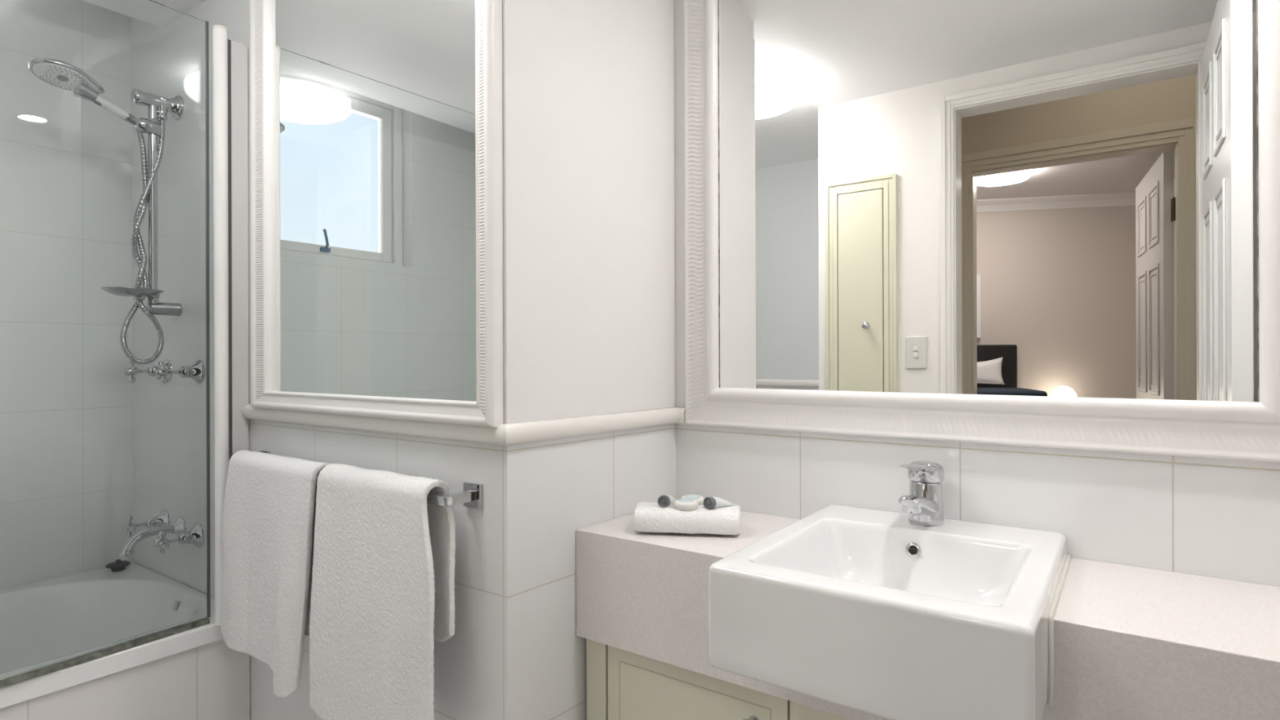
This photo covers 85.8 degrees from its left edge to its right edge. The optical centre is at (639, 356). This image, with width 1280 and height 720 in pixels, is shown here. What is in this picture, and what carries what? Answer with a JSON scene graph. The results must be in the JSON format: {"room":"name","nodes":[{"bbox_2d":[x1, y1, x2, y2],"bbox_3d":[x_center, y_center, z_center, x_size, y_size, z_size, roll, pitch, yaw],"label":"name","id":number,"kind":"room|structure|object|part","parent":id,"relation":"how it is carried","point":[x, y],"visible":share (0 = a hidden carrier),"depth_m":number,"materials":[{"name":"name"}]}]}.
{"room":"bathroom","nodes":[
{"label":"bathroom","id":0,"kind":"room"},
{"bbox_2d":[0,0,133,589],"bbox_3d":[-2.271,-0.043,1.714,0.130,2.500,1.664,0,0,35],"label":"wall","id":1,"kind":"structure","parent":0,"point":[66,477],"depth_m":2.20,"materials":[{"name":"tile"}]},
{"bbox_2d":[82,0,205,28],"bbox_3d":[-0.734,-1.184,1.009,3.459,0.268,2.300,0,0,35],"label":"ceiling","id":2,"kind":"structure","parent":0,"point":[146,11],"depth_m":2.07,"materials":[{"name":"white paint"}]},
{"bbox_2d":[131,0,507,719],"bbox_3d":[-1.014,-0.047,1.903,1.941,2.500,0.100,0,0,35],"label":"wall","id":3,"kind":"structure","parent":0,"point":[169,419],"depth_m":2.03,"materials":[{"name":"tile"}]},
{"bbox_2d":[122,509,170,537],"bbox_3d":[-1.548,0.524,2.152,0.072,0.072,0.114,0,0,35],"label":"tap","id":4,"kind":"object","parent":3,"relation":"attached to","point":[162,518],"visible":0.89,"depth_m":2.15,"materials":[{"name":"silver metal"}]},
{"bbox_3d":[-1.571,0.524,2.120,0.068,0.068,0.018,0,0,35],"label":"cross handle","id":5,"kind":"part","parent":4,"relation":"part of","materials":[{"name":"silver metal"}]},
{"bbox_2d":[124,360,172,382],"bbox_3d":[-1.534,0.046,2.141,0.072,0.072,0.114,0,0,35],"label":"tap","id":6,"kind":"object","parent":3,"relation":"attached to","point":[131,371],"visible":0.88,"depth_m":2.12,"materials":[{"name":"silver metal"}]},
{"bbox_3d":[-1.557,0.046,2.108,0.067,0.067,0.018,0,0,35],"label":"cross handle","id":7,"kind":"part","parent":6,"relation":"part of","materials":[{"name":"silver metal"}]},
{"bbox_2d":[120,516,186,556],"bbox_3d":[-1.463,0.541,2.064,0.068,0.092,0.159,0,0,35],"label":"spout","id":8,"kind":"object","parent":3,"relation":"attached to","point":[179,527],"visible":0.91,"depth_m":2.05,"materials":[{"name":"silver metal"}]},
{"bbox_2d":[130,88,183,315],"bbox_3d":[-1.463,-0.467,2.086,0.074,0.684,0.120,0,0,35],"label":"shower rail","id":9,"kind":"object","parent":3,"relation":"attached to","point":[158,106],"visible":0.96,"depth_m":2.07,"materials":[{"name":"silver metal"}]},
{"bbox_2d":[27,57,136,124],"bbox_3d":[-1.567,-0.744,1.958,0.105,0.127,0.266,0,0,35],"label":"shower","id":10,"kind":"object","parent":9,"relation":"attached to","point":[55,73],"visible":0.98,"depth_m":1.92,"materials":[{"name":"silver metal"}]},
{"bbox_3d":[-1.528,-0.720,2.003,0.030,0.067,0.110,0,0,35],"label":"handle","id":11,"kind":"part","parent":10,"relation":"part of","materials":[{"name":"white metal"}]},
{"bbox_2d":[120,120,165,364],"bbox_3d":[-1.485,-0.347,2.057,0.039,0.742,0.116,0,0,35],"label":"shower hose","id":12,"kind":"object","parent":10,"relation":"hanging from","point":[147,183],"visible":0.94,"depth_m":2.05,"materials":[{"name":"silver metal"}]},
{"bbox_2d":[101,286,164,297],"bbox_3d":[-1.495,-0.189,2.033,0.115,0.023,0.156,0,0,35],"label":"soap dish","id":13,"kind":"object","parent":9,"relation":"attached to","point":[122,291],"visible":0.99,"depth_m":2.00,"materials":[{"name":"silver metal"}]},
{"bbox_2d":[154,523,204,554],"bbox_3d":[-1.351,0.535,2.012,0.072,0.072,0.114,0,0,35],"label":"tap","id":14,"kind":"object","parent":3,"relation":"attached to","point":[196,536],"visible":1,"depth_m":2.02,"materials":[{"name":"silver metal"}]},
{"bbox_3d":[-1.374,0.535,1.980,0.067,0.067,0.018,0,0,35],"label":"cross handle","id":15,"kind":"part","parent":14,"relation":"part of","materials":[{"name":"silver metal"}]},
{"bbox_2d":[155,360,204,383],"bbox_3d":[-1.348,0.045,2.009,0.072,0.072,0.114,0,0,35],"label":"tap","id":16,"kind":"object","parent":3,"relation":"attached to","point":[196,371],"visible":1,"depth_m":2.02,"materials":[{"name":"silver metal"}]},
{"bbox_3d":[-1.371,0.045,1.976,0.064,0.064,0.018,0,0,35],"label":"cross handle","id":17,"kind":"part","parent":16,"relation":"part of","materials":[{"name":"silver metal"}]},
{"bbox_2d":[259,449,482,509],"bbox_3d":[-0.679,0.273,1.557,0.863,0.048,0.076,0,0,35],"label":"towel rail","id":18,"kind":"object","parent":3,"relation":"attached to","point":[471,496],"visible":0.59,"depth_m":1.32,"materials":[{"name":"silver metal"}]},
{"bbox_3d":[-0.992,0.274,1.821,0.048,0.048,0.008,0,0,35],"label":"wall plate","id":19,"kind":"part","parent":18,"relation":"part of","materials":[{"name":"silver metal"}]},
{"bbox_2d":[220,449,330,697],"bbox_3d":[-0.877,0.498,1.641,0.408,0.522,0.100,0,0,35],"label":"bath towel","id":20,"kind":"object","parent":18,"relation":"hanging from","point":[269,501],"visible":0.91,"depth_m":1.61,"materials":[{"name":"white fabric"}]},
{"bbox_2d":[309,463,455,719],"bbox_3d":[-0.527,0.511,1.405,0.394,0.556,0.090,0,0,34],"label":"bath towel","id":21,"kind":"object","parent":18,"relation":"hanging from","point":[383,582],"visible":1,"depth_m":1.36,"materials":[{"name":"white fabric"}]},
{"bbox_3d":[-0.328,0.272,1.349,0.048,0.048,0.008,0,0,35],"label":"wall plate","id":22,"kind":"part","parent":18,"relation":"part of","materials":[{"name":"silver metal"}]},
{"bbox_2d":[248,0,503,427],"bbox_3d":[-0.646,-0.435,1.557,0.922,1.136,0.036,0,0,35],"label":"framed mirror","id":23,"kind":"object","parent":3,"relation":"attached to","point":[376,268],"visible":1,"depth_m":1.51,"materials":[{"name":"white paint"}]},
{"bbox_2d":[241,404,684,446],"bbox_3d":[-0.478,0.148,1.776,1.064,0.042,0.558,0,0,35],"label":"trim","id":24,"kind":"structure","parent":3,"relation":"attached to","point":[535,431],"depth_m":1.47,"materials":[{"name":"white paint"}]},
{"bbox_2d":[505,0,675,719],"bbox_3d":[-0.121,0.064,1.538,0.100,2.272,0.542,0,0,39],"label":"wall","id":25,"kind":"structure","parent":0,"point":[590,84],"depth_m":1.45,"materials":[{"name":"tile"}]},
{"bbox_2d":[674,0,1279,586],"bbox_3d":[0.665,0.062,1.368,1.600,2.272,0.100,0,0,35],"label":"wall","id":26,"kind":"structure","parent":0,"point":[1215,517],"depth_m":1.27,"materials":[{"name":"tile"}]},
{"bbox_2d":[684,0,1279,462],"bbox_3d":[0.575,-0.407,1.353,1.143,1.142,0.026,0,0,35],"label":"vanity mirror","id":27,"kind":"object","parent":26,"relation":"attached to","point":[1055,224],"visible":1,"depth_m":1.30,"materials":[{"name":"white paint"}]},
{"bbox_3d":[-0.749,1.227,1.056,3.550,0.050,2.350,0,0,35],"label":"floor","id":28,"kind":"structure","parent":0,"visible":0},
{"bbox_2d":[0,561,249,719],"bbox_3d":[-1.838,0.953,1.488,0.831,0.506,1.533,0,0,35],"label":"bathtub","id":29,"kind":"object","parent":28,"relation":"on","point":[193,673],"visible":0.8,"depth_m":1.83,"materials":[{"name":"white ceramic"}]},
{"bbox_2d":[105,559,130,571],"bbox_3d":[-1.710,0.682,2.257,0.066,0.034,0.066,0,0,35],"label":"plug","id":30,"kind":"object","parent":29,"relation":"on","point":[118,565],"visible":1,"depth_m":2.24,"materials":[{"name":"black rubber"}]},
{"bbox_2d":[0,0,248,688],"bbox_3d":[-1.339,-0.089,1.508,0.102,1.573,0.918,0,0,35],"label":"screen","id":31,"kind":"object","parent":29,"relation":"on","point":[230,58],"visible":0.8,"depth_m":1.80,"materials":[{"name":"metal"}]},
{"bbox_3d":[-1.514,0.974,1.257,0.020,0.461,1.532,0,0,35],"label":"panel","id":32,"kind":"part","parent":29,"relation":"part of","materials":[{"name":"tile"}]},
{"bbox_2d":[170,600,179,610],"bbox_3d":[-1.359,0.726,2.012,0.026,0.023,0.015,0,0,35],"label":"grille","id":33,"kind":"object","parent":29,"relation":"attached to","point":[175,605],"depth_m":2.01,"materials":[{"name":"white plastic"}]},
{"bbox_2d":[586,638,852,719],"bbox_3d":[0.522,0.890,1.180,1.350,0.616,0.372,0,0,35],"label":"vanity cabinet","id":34,"kind":"object","parent":28,"relation":"on","point":[622,684],"visible":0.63,"depth_m":1.33,"materials":[{"name":"beige laminate"}]},
{"bbox_3d":[0.100,0.840,1.306,0.393,0.509,0.018,0,0,35],"label":"door","id":35,"kind":"part","parent":34,"relation":"part of","materials":[{"name":"beige laminate"}]},
{"bbox_3d":[0.193,0.647,1.206,0.031,0.031,0.036,0,0,35],"label":"knob","id":36,"kind":"part","parent":34,"relation":"part of","materials":[{"name":"silver metal"}]},
{"bbox_3d":[0.423,0.839,1.076,0.393,0.509,0.018,0,0,35],"label":"door","id":37,"kind":"part","parent":34,"relation":"part of","materials":[{"name":"beige laminate"}]},
{"bbox_2d":[575,511,1279,719],"bbox_3d":[0.522,0.468,1.188,1.362,0.227,0.358,0,0,35],"label":"countertop","id":38,"kind":"structure","parent":34,"relation":"on","point":[1126,642],"depth_m":1.00,"materials":[{"name":"stone"}]},
{"bbox_2d":[633,502,741,535],"bbox_3d":[0.098,0.333,1.423,0.220,0.053,0.104,0,0,8],"label":"rolled towel","id":39,"kind":"object","parent":38,"relation":"on","point":[648,517],"visible":0.94,"depth_m":1.38,"materials":[{"name":"white fabric"}]},
{"bbox_2d":[657,494,676,507],"bbox_3d":[0.060,0.298,1.444,0.029,0.026,0.074,0,0,21],"label":"toiletry tube","id":40,"kind":"object","parent":39,"relation":"on","point":[664,500],"visible":0.95,"depth_m":1.41,"materials":[{"name":"white plastic"}]},
{"bbox_2d":[673,498,697,511],"bbox_3d":[0.094,0.302,1.404,0.049,0.019,0.040,0,0,35],"label":"soap bar","id":41,"kind":"object","parent":39,"relation":"on","point":[686,504],"visible":1,"depth_m":1.39,"materials":[{"name":"white"}]},
{"bbox_2d":[680,493,704,506],"bbox_3d":[0.110,0.300,1.436,0.049,0.022,0.040,0,0,35],"label":"soap bar","id":42,"kind":"object","parent":39,"relation":"on","point":[700,500],"visible":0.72,"depth_m":1.43,"materials":[{"name":"white"}]},
{"bbox_2d":[702,496,736,509],"bbox_3d":[0.164,0.297,1.416,0.074,0.026,0.029,0,0,-40],"label":"toiletry tube","id":43,"kind":"object","parent":39,"relation":"on","point":[709,503],"visible":1,"depth_m":1.40,"materials":[{"name":"white plastic"}]},
{"bbox_2d":[708,504,1066,719],"bbox_3d":[0.434,0.398,1.146,0.440,0.160,0.528,0,0,35],"label":"basin","id":44,"kind":"object","parent":38,"relation":"in","point":[883,614],"visible":0.96,"depth_m":0.97,"materials":[{"name":"white ceramic"}]},
{"bbox_2d":[897,461,944,525],"bbox_3d":[0.519,0.256,1.279,0.066,0.121,0.162,0,0,35],"label":"tap","id":45,"kind":"object","parent":44,"relation":"on","point":[923,504],"visible":1,"depth_m":1.29,"materials":[{"name":"silver metal"}]},
{"bbox_3d":[0.511,0.278,1.267,0.052,0.062,0.132,0,0,35],"label":"spout","id":46,"kind":"part","parent":45,"relation":"part of","materials":[{"name":"silver metal"}]},
{"bbox_3d":[0.525,0.216,1.287,0.066,0.042,0.142,0,0,35],"label":"lever","id":47,"kind":"part","parent":45,"relation":"part of","materials":[{"name":"silver metal"}]}
]}

